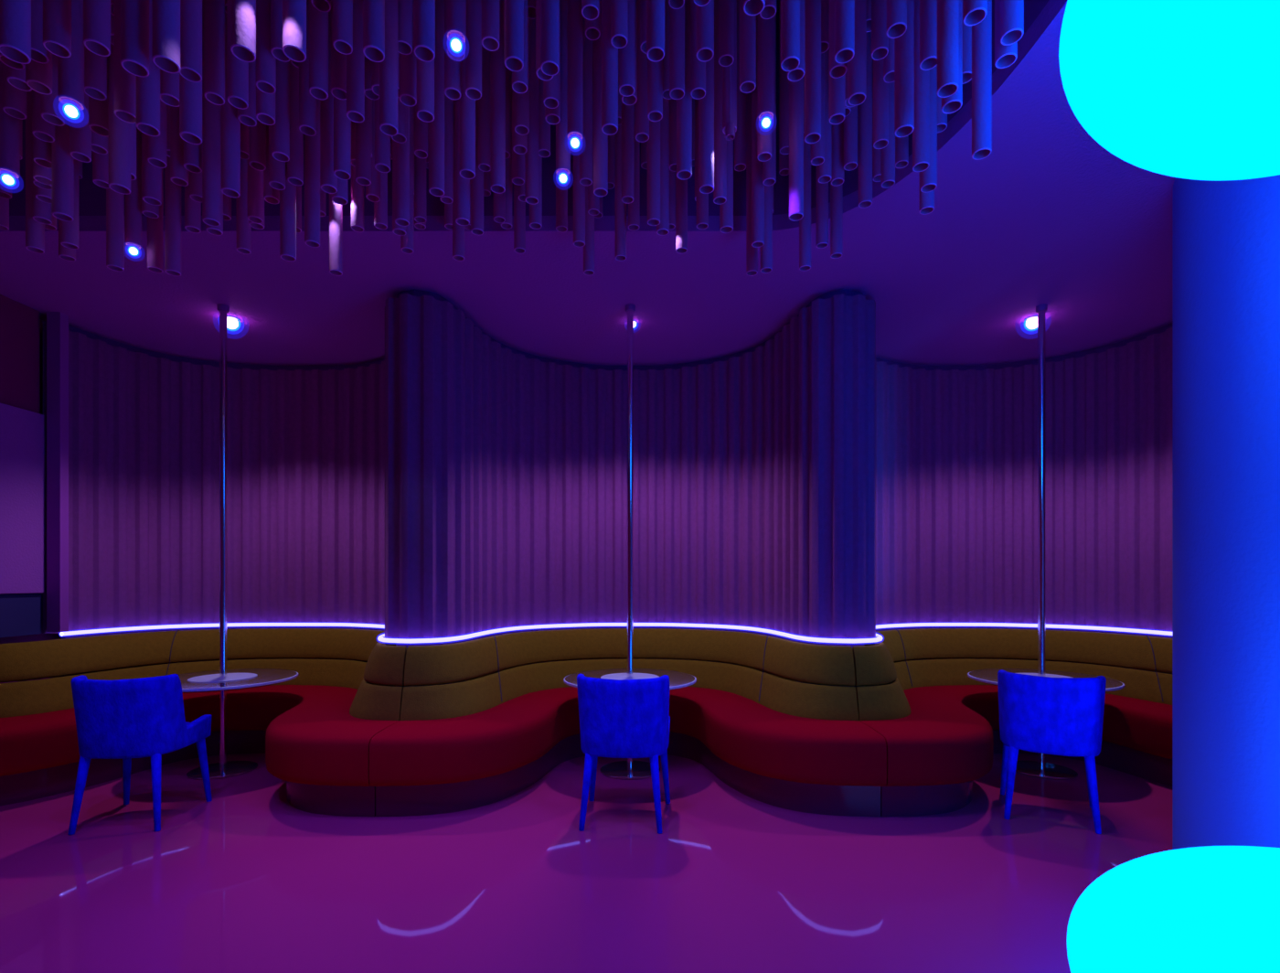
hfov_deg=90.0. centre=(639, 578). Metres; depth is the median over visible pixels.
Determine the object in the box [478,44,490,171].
tube
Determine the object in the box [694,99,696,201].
tube
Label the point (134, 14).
tube
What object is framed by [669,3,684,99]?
tube
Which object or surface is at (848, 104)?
tube
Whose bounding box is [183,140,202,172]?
tube
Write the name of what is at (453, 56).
tube
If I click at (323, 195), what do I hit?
tube
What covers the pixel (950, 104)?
tube
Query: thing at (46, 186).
tube
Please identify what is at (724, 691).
cushion
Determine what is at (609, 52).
tube
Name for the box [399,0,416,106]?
tube
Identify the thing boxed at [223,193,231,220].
tube
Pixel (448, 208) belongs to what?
tube
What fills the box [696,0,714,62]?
tube
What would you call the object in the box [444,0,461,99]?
tube
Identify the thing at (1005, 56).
tube
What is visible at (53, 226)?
tube
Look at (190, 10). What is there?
tube
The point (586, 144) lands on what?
tube
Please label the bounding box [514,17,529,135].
tube
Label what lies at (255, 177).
tube
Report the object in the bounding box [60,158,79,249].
tube
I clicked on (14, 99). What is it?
tube
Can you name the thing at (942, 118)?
tube
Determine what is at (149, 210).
tube
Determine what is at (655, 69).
tube
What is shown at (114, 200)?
tube
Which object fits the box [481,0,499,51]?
tube
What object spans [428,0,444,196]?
tube
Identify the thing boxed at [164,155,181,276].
tube
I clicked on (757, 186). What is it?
tube
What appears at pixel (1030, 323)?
ceiling spotlight
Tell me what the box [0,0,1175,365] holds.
ceiling
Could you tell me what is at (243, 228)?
tube
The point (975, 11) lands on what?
tube
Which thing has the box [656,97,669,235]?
tube
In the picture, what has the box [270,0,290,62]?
tube
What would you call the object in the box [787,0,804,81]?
tube
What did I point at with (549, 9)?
tube
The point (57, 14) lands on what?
tube
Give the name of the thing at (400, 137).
tube
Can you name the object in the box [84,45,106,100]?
tube
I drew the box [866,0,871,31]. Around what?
tube
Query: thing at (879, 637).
led strip
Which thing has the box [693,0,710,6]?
tube
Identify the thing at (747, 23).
tube
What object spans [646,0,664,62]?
tube
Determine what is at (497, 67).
tube
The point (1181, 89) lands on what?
globe pendant
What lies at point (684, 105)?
tube
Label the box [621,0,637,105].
tube
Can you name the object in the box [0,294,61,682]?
wall
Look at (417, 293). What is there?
trim
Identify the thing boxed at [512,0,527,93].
tube
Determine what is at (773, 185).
tube
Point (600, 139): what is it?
tube
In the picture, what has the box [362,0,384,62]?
tube
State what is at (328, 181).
tube
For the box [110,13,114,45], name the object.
tube
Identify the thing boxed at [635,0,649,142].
tube
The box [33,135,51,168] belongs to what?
tube
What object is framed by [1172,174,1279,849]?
column
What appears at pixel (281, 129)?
tube
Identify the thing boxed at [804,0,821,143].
tube
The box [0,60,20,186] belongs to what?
spotlight
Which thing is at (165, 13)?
tube
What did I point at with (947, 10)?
tube
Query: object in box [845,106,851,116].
tube
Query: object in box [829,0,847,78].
tube
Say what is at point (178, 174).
tube
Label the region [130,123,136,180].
tube
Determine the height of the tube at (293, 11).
1.755 m
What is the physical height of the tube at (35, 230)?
1.843 m
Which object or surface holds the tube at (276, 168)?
hanging from the recess
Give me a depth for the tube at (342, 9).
2.00 m
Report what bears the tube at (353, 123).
hanging from the recess
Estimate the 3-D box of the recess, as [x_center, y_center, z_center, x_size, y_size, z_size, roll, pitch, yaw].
[-2.100,-2.535,0.900,7.200,1.270,5.200,0,0,0]
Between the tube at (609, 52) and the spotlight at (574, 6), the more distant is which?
the spotlight at (574, 6)
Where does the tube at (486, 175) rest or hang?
hanging from the recess
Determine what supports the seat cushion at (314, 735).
on the banquette at (314, 730)
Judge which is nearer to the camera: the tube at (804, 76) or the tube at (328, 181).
the tube at (328, 181)
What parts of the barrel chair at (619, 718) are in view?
leg, leg, backrest, leg, leg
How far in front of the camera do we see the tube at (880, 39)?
2.19 m
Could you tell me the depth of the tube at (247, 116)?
2.22 m
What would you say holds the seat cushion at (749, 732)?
on the banquette at (775, 739)
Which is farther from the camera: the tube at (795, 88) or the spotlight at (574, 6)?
the tube at (795, 88)
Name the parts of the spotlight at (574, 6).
globe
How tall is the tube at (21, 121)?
1.612 m
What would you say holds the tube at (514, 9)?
hanging from the recess
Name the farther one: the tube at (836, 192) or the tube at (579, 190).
the tube at (836, 192)
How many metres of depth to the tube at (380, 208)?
2.89 m
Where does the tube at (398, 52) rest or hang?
hanging from the recess
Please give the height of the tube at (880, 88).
1.506 m
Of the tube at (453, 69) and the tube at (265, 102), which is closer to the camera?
the tube at (265, 102)
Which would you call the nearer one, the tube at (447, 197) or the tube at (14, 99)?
the tube at (14, 99)
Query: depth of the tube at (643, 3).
2.27 m
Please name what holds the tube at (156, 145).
hanging from the recess
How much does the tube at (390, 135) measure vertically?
1.121 m
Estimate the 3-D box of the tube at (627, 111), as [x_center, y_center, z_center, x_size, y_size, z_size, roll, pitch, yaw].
[-0.056,-2.445,2.909,0.057,1.447,0.057,0,0,0]
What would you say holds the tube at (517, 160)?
hanging from the recess
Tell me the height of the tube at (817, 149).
1.444 m
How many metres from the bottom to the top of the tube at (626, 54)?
1.446 m
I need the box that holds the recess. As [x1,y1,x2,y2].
[9,0,1049,215]
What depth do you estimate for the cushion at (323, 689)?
4.41 m
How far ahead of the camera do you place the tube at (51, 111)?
2.01 m
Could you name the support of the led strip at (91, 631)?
attached to the curtain
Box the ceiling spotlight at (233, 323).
[227,315,240,330]
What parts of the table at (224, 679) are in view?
plate, plate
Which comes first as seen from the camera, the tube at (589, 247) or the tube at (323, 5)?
the tube at (323, 5)
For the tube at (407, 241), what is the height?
1.640 m
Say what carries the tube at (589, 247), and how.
hanging from the recess
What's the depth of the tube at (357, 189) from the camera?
2.91 m
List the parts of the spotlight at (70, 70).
globe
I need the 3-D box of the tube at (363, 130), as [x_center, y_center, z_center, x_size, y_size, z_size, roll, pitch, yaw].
[-1.118,-2.386,2.586,0.057,1.565,0.057,0,0,0]
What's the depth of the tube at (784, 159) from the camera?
3.23 m
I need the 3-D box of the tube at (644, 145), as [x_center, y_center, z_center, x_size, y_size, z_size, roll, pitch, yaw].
[0.033,-2.627,3.235,0.057,1.081,0.057,0,0,0]
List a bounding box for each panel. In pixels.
[0,403,43,593]
[0,593,41,637]
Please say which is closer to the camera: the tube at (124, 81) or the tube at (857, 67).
the tube at (124, 81)
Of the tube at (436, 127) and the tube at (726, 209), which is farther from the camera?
the tube at (726, 209)
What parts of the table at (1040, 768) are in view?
plate, plate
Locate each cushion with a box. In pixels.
[0,628,407,685]
[0,658,403,720]
[0,684,399,786]
[369,686,886,786]
[400,658,858,720]
[404,628,854,685]
[852,628,1172,685]
[855,658,1172,720]
[859,684,1172,786]
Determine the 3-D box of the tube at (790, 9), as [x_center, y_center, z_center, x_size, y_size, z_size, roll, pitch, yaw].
[0.455,-2.363,1.939,0.057,1.610,0.057,0,0,0]
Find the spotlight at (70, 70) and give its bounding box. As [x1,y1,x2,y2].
[57,0,84,119]
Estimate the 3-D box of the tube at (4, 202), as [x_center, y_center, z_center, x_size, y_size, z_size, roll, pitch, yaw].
[-3.099,-2.436,3.103,0.057,1.465,0.057,0,0,0]
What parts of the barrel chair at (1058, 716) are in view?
leg, leg, seat, backrest, leg, leg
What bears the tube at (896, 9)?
hanging from the recess
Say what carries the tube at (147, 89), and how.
hanging from the recess
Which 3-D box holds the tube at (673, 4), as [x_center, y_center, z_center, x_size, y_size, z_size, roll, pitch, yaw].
[0.127,-2.582,2.216,0.057,1.172,0.057,0,0,0]
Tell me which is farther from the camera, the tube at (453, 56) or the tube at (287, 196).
the tube at (287, 196)
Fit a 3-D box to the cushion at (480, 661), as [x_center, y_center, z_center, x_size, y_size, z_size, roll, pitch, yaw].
[-0.063,0.536,4.620,2.710,0.248,1.556,0,0,0]
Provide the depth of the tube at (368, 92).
2.39 m
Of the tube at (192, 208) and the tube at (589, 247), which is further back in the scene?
the tube at (589, 247)
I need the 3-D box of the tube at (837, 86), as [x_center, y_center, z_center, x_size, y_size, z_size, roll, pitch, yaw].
[0.713,-2.415,2.315,0.057,1.507,0.057,0,0,0]
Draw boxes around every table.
[178,303,298,779]
[563,303,696,779]
[967,303,1124,779]
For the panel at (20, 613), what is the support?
attached to the wall
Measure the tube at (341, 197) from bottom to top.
1.703 m
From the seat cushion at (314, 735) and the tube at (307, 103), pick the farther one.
the seat cushion at (314, 735)
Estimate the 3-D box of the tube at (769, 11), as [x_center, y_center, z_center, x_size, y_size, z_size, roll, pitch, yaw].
[0.443,-2.564,2.216,0.057,1.207,0.057,0,0,0]
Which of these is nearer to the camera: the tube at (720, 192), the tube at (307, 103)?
the tube at (307, 103)
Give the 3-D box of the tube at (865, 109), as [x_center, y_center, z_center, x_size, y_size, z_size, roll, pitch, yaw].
[0.963,-2.384,2.738,0.057,1.568,0.057,0,0,0]
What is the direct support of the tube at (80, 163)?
hanging from the recess
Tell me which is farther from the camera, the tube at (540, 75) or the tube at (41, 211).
the tube at (41, 211)
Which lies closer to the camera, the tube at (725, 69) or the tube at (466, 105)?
the tube at (466, 105)
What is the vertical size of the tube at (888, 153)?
1.481 m
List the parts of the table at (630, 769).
plate, plate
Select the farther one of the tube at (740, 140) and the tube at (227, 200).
the tube at (740, 140)
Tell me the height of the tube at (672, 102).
1.200 m
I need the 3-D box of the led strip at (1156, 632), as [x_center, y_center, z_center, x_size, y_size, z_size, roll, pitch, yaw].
[2.900,0.382,4.774,2.427,0.043,1.184,0,0,13]
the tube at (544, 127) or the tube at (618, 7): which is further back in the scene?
the tube at (544, 127)
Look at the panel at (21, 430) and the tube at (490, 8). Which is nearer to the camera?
the tube at (490, 8)
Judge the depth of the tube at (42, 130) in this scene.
2.15 m
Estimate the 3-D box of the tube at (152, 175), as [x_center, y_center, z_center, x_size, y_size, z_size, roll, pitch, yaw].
[-1.786,-2.275,2.343,0.057,1.787,0.057,0,0,0]
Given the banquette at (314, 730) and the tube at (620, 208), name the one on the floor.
the banquette at (314, 730)
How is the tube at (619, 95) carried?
hanging from the recess
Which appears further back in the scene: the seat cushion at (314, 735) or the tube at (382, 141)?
the seat cushion at (314, 735)
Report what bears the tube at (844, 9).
hanging from the recess
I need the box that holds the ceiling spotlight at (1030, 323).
[1024,315,1037,330]
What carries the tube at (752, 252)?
hanging from the recess
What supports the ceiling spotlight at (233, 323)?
attached to the ceiling
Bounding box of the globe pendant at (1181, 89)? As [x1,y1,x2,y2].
[1058,0,1279,181]
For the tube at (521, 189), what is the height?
1.324 m
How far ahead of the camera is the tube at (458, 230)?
3.08 m
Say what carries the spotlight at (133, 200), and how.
hanging from the recess
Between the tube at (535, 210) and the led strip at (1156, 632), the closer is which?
the tube at (535, 210)
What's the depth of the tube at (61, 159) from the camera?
2.21 m
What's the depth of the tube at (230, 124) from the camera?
2.22 m
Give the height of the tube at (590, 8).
1.379 m
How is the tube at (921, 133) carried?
hanging from the recess
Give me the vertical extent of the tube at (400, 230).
1.687 m
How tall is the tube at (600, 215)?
1.292 m
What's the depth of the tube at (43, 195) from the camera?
2.48 m
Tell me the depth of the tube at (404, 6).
2.10 m
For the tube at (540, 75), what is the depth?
2.06 m
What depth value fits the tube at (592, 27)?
2.32 m
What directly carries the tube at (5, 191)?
hanging from the recess
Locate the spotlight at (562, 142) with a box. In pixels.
[555,0,570,183]
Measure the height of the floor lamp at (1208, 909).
0.606 m
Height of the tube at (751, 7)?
1.662 m
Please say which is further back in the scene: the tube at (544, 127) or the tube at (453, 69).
the tube at (544, 127)
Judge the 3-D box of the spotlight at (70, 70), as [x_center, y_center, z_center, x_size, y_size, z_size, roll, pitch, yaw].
[-1.644,-2.240,1.850,0.078,1.856,0.078,0,0,-6]
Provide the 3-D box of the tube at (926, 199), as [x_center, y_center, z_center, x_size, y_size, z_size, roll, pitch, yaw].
[1.185,-2.344,2.644,0.057,1.648,0.057,0,0,0]
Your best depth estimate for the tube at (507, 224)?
3.13 m
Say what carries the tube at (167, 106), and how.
hanging from the recess
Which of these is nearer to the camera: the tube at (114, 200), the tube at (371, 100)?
the tube at (114, 200)
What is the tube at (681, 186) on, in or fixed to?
hanging from the recess
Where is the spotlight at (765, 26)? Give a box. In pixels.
[758,13,773,128]
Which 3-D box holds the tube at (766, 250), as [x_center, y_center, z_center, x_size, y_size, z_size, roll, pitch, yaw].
[0.613,-2.331,3.103,0.057,1.674,0.057,0,0,0]
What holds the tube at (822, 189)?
hanging from the recess
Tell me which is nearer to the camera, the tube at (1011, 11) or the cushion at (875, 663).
the tube at (1011, 11)
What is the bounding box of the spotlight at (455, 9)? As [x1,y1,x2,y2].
[446,0,466,53]
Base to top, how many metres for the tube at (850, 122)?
1.413 m
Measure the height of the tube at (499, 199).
1.438 m
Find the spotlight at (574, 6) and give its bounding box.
[567,0,582,149]
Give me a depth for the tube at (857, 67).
2.05 m
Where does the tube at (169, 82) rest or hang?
hanging from the recess
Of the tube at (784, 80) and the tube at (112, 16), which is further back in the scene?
the tube at (784, 80)
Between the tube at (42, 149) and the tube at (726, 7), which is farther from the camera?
the tube at (726, 7)
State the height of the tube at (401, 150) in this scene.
1.730 m
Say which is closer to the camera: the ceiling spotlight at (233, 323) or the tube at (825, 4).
the tube at (825, 4)
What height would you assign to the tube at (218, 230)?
1.767 m
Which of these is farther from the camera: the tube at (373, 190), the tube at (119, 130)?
the tube at (373, 190)
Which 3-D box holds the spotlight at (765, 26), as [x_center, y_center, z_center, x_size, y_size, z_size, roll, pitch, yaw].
[0.473,-2.420,2.400,0.078,1.497,0.078,0,0,6]
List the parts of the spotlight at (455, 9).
globe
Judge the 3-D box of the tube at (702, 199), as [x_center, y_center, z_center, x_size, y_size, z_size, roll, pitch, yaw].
[0.291,-2.405,2.983,0.057,1.526,0.057,0,0,0]
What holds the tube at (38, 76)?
hanging from the recess
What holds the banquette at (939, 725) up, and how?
on the floor
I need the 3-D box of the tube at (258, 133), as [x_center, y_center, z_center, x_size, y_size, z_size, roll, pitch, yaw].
[-1.524,-2.406,2.550,0.057,1.524,0.057,0,0,0]
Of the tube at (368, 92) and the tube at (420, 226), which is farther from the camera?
the tube at (420, 226)
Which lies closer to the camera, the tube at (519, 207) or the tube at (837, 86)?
the tube at (837, 86)
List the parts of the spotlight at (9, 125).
globe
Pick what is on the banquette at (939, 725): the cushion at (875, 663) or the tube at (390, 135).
the cushion at (875, 663)
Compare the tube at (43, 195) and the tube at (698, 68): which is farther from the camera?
the tube at (43, 195)
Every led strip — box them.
[59,622,384,635]
[377,622,882,642]
[875,622,1172,635]
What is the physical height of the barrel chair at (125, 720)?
0.784 m
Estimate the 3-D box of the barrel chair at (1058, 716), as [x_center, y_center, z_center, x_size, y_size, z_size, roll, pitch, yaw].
[2.230,0.890,3.492,0.487,0.784,0.489,0,0,29]
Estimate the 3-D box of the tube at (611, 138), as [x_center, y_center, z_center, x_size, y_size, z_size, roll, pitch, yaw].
[-0.158,-2.591,3.283,0.057,1.153,0.057,0,0,0]
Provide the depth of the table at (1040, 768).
4.25 m
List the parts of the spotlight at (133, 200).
globe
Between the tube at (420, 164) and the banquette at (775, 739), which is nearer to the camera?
the tube at (420, 164)
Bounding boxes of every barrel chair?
[68,673,212,834]
[576,673,670,833]
[997,669,1106,833]
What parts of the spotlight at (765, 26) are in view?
globe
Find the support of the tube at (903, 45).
hanging from the recess
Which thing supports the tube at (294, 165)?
hanging from the recess
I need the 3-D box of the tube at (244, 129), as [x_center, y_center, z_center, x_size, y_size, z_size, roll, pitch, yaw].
[-1.649,-2.462,2.654,0.057,1.412,0.057,0,0,0]
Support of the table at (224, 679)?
on the floor
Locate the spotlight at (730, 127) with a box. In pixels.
[725,64,735,140]
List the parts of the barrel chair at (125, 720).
leg, leg, backrest, seat, leg, leg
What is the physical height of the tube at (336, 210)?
1.778 m
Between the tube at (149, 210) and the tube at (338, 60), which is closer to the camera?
the tube at (338, 60)
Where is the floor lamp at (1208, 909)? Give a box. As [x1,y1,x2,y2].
[1066,845,1279,972]
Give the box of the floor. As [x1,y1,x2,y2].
[0,753,1172,972]
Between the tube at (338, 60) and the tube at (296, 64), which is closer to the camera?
the tube at (338, 60)
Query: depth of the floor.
2.74 m
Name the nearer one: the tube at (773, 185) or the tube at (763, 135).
the tube at (763, 135)
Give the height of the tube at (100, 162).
1.604 m
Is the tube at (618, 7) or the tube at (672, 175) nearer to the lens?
the tube at (618, 7)
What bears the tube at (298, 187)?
hanging from the recess
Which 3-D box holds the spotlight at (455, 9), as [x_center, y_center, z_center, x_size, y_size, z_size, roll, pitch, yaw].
[-0.560,-2.377,1.950,0.078,1.581,0.078,0,0,0]
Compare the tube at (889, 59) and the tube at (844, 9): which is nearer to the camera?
the tube at (844, 9)
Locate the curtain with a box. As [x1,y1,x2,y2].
[42,293,1172,639]
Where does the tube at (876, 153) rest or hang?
hanging from the recess
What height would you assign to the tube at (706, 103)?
1.679 m
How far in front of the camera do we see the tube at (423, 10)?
1.77 m
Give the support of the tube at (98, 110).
hanging from the recess
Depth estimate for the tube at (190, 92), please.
1.92 m
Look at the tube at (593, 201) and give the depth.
3.08 m
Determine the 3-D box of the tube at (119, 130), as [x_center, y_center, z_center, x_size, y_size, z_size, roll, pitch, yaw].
[-1.680,-2.213,2.067,0.057,1.910,0.057,0,0,0]
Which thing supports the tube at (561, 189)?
hanging from the recess
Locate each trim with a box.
[46,311,68,631]
[61,288,1172,686]
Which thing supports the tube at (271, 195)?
hanging from the recess
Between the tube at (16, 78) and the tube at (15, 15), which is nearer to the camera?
the tube at (15, 15)
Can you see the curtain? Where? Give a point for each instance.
(803, 483)
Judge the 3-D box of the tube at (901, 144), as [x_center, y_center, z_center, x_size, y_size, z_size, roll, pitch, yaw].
[1.168,-2.508,2.855,0.057,1.321,0.057,0,0,0]
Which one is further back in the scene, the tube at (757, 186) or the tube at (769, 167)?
the tube at (757, 186)
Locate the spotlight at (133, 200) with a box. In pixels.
[125,127,141,255]
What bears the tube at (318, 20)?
hanging from the recess
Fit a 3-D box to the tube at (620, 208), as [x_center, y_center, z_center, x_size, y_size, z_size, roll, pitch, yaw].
[-0.095,-2.369,3.135,0.057,1.599,0.057,0,0,0]
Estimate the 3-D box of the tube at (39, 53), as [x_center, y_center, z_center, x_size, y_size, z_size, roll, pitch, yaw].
[-1.724,-2.330,1.826,0.057,1.677,0.057,0,0,0]
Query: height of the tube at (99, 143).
1.608 m
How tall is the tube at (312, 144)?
1.808 m
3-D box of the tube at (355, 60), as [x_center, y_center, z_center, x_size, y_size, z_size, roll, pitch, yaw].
[-0.964,-2.366,2.168,0.057,1.604,0.057,0,0,0]
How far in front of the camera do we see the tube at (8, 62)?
1.92 m
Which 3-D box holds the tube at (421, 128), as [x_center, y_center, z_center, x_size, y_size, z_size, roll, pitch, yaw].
[-0.937,-2.492,2.738,0.057,1.353,0.057,0,0,0]
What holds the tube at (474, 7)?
hanging from the recess
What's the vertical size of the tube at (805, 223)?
1.664 m
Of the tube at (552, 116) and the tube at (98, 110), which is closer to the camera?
the tube at (98, 110)
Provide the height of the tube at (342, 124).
1.701 m
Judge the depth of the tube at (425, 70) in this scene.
2.13 m
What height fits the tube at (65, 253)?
1.798 m
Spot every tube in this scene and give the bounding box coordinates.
[0,0,31,63]
[0,53,24,69]
[0,173,11,198]
[0,196,9,230]
[2,63,26,119]
[6,64,31,91]
[20,118,22,159]
[25,52,52,94]
[25,90,44,253]
[31,0,49,63]
[32,89,54,142]
[32,132,52,223]
[32,134,51,185]
[32,177,51,190]
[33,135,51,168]
[35,185,51,203]
[40,53,64,126]
[42,0,71,57]
[44,214,56,230]
[51,114,73,221]
[58,219,75,261]
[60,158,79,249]
[69,92,91,162]
[79,160,82,179]
[83,0,110,56]
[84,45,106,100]
[88,56,108,136]
[91,130,107,154]
[92,136,109,188]
[106,188,124,271]
[108,43,130,194]
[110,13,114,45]
[114,0,135,123]
[120,0,149,77]
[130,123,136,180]
[135,0,159,136]
[141,132,159,218]
[142,132,161,205]
[147,99,166,168]
[147,168,163,273]
[152,0,180,73]
[160,68,179,106]
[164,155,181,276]
[166,104,170,157]
[170,106,188,186]
[179,0,202,82]
[179,74,202,144]
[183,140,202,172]
[184,170,201,233]
[189,170,202,202]
[202,0,220,226]
[203,0,224,105]
[205,105,223,235]
[221,11,240,197]
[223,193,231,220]
[227,0,248,109]
[230,0,255,62]
[236,158,251,254]
[237,59,256,126]
[240,122,249,159]
[247,159,263,223]
[248,198,264,229]
[249,118,266,170]
[256,0,276,94]
[256,85,275,125]
[263,124,279,203]
[268,125,285,190]
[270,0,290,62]
[271,58,289,161]
[279,161,296,261]
[282,0,306,62]
[287,60,303,185]
[290,59,298,67]
[296,185,301,233]
[298,0,316,136]
[304,98,319,247]
[309,0,328,99]
[310,0,330,11]
[320,9,337,193]
[320,186,326,216]
[329,192,342,276]
[330,0,346,99]
[331,177,348,204]
[332,0,352,54]
[333,96,351,180]
[346,0,364,122]
[351,120,355,166]
[351,164,363,232]
[355,95,371,185]
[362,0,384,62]
[364,55,379,99]
[365,99,380,202]
[371,60,379,95]
[371,99,372,157]
[373,171,387,229]
[374,98,390,172]
[379,0,397,136]
[390,135,392,159]
[391,97,406,143]
[392,139,406,235]
[394,106,409,226]
[397,0,412,54]
[397,52,399,97]
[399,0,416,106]
[400,106,414,254]
[413,0,435,62]
[414,103,427,158]
[414,154,426,223]
[414,219,426,229]
[416,57,434,122]
[426,122,428,168]
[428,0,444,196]
[439,94,453,203]
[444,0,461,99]
[444,202,452,229]
[446,34,465,61]
[452,99,464,261]
[455,99,469,225]
[458,56,475,179]
[464,179,470,230]
[465,0,481,99]
[470,99,483,234]
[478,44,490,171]
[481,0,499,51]
[483,170,490,196]
[490,0,505,193]
[493,190,505,223]
[501,70,511,229]
[504,0,523,71]
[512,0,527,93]
[512,88,524,185]
[512,89,527,154]
[513,183,525,253]
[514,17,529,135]
[517,153,525,202]
[525,18,538,204]
[529,155,542,229]
[535,0,553,80]
[538,78,550,157]
[540,0,559,75]
[543,72,558,108]
[544,0,560,124]
[555,172,567,232]
[573,147,585,246]
[579,15,592,185]
[581,0,599,20]
[583,185,594,275]
[585,0,600,40]
[587,40,599,215]
[593,0,607,196]
[594,196,602,218]
[601,0,618,135]
[608,134,614,189]
[610,0,627,48]
[614,124,626,261]
[618,0,635,96]
[618,48,621,125]
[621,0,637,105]
[621,101,633,203]
[628,103,639,230]
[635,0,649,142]
[640,0,646,53]
[640,140,647,169]
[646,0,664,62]
[647,58,662,121]
[647,120,660,225]
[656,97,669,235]
[662,0,671,99]
[668,0,684,9]
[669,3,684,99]
[669,98,676,171]
[669,170,675,229]
[675,170,687,253]
[676,0,692,180]
[690,0,705,99]
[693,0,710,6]
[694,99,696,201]
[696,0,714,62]
[696,99,708,229]
[699,54,714,193]
[713,0,726,204]
[718,0,734,66]
[719,139,733,233]
[722,0,736,134]
[734,0,746,170]
[739,0,756,93]
[743,0,765,15]
[746,92,757,276]
[751,14,764,247]
[757,14,771,161]
[759,0,776,19]
[760,185,772,273]
[762,12,776,185]
[772,184,773,213]
[778,0,789,175]
[779,0,789,154]
[780,0,799,71]
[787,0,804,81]
[789,76,803,221]
[799,140,810,271]
[803,75,804,140]
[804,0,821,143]
[810,52,824,165]
[816,165,828,248]
[817,48,831,183]
[821,0,829,53]
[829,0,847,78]
[829,74,845,124]
[830,180,842,258]
[831,120,844,186]
[834,0,854,63]
[843,105,857,170]
[845,70,855,106]
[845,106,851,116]
[847,0,866,106]
[858,31,872,208]
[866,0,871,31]
[871,0,888,60]
[872,58,880,181]
[873,58,888,149]
[880,81,895,188]
[883,37,894,83]
[886,0,906,38]
[894,0,914,137]
[895,135,908,168]
[912,0,929,171]
[919,0,937,70]
[919,171,934,214]
[920,64,937,192]
[937,0,958,97]
[937,96,947,132]
[941,0,962,114]
[962,0,971,84]
[963,0,987,26]
[971,0,991,159]
[994,0,1017,68]
[1000,0,1023,45]
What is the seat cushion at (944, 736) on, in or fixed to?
on the banquette at (939, 725)
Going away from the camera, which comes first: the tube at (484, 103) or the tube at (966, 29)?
the tube at (966, 29)
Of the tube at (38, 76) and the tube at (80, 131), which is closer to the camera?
the tube at (38, 76)
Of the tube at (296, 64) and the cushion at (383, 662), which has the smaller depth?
the tube at (296, 64)
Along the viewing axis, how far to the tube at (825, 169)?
2.71 m
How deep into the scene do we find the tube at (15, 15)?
1.49 m
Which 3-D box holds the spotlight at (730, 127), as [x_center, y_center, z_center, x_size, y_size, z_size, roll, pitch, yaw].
[0.345,-2.429,2.450,0.036,1.479,0.036,0,0,0]
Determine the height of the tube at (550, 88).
1.440 m
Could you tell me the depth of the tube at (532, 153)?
2.71 m
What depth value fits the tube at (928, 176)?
2.42 m
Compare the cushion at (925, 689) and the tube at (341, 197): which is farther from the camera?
the cushion at (925, 689)
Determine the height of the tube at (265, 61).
1.564 m
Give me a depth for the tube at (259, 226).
2.79 m
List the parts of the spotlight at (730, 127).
stem, casing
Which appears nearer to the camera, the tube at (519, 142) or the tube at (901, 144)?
the tube at (519, 142)
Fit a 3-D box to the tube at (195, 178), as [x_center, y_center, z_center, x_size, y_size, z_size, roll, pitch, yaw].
[-1.876,-2.389,2.714,0.057,1.557,0.057,0,0,0]
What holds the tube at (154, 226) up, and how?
hanging from the recess
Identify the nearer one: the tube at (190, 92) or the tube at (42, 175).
the tube at (190, 92)
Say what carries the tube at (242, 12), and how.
hanging from the recess
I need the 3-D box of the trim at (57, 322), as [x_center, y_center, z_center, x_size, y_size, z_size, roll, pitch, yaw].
[-4.000,-0.729,4.397,0.090,2.182,0.065,0,0,0]
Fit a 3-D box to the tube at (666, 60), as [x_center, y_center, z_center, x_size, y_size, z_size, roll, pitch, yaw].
[0.122,-2.619,2.738,0.057,1.098,0.057,0,0,0]
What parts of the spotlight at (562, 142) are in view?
globe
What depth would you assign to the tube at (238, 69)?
2.00 m
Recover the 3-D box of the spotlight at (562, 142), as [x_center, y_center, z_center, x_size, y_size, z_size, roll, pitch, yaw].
[-0.300,-2.347,2.500,0.078,1.643,0.078,0,0,0]
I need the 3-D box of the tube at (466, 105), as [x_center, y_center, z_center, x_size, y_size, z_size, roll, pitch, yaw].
[-0.628,-2.319,2.327,0.057,1.698,0.057,0,0,0]
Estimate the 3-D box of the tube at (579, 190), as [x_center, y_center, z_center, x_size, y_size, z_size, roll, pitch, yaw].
[-0.284,-2.364,2.983,0.057,1.609,0.057,0,0,0]
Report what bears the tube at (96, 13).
hanging from the recess
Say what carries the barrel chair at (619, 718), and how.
on the floor
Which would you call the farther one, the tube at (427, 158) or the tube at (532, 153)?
the tube at (427, 158)
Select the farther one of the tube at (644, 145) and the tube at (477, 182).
the tube at (644, 145)
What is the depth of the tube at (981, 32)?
2.06 m
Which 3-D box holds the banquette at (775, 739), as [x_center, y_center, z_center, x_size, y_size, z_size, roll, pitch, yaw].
[-0.063,0.844,4.377,2.714,0.872,2.043,0,0,0]
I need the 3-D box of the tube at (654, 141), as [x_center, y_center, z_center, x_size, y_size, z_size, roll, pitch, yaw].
[0.058,-2.346,2.738,0.057,1.645,0.057,0,0,0]
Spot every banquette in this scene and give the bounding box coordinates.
[0,628,407,816]
[369,628,886,816]
[852,628,1172,816]
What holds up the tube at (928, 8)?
hanging from the recess
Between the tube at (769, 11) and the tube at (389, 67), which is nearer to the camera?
the tube at (389, 67)
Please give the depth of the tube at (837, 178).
2.75 m

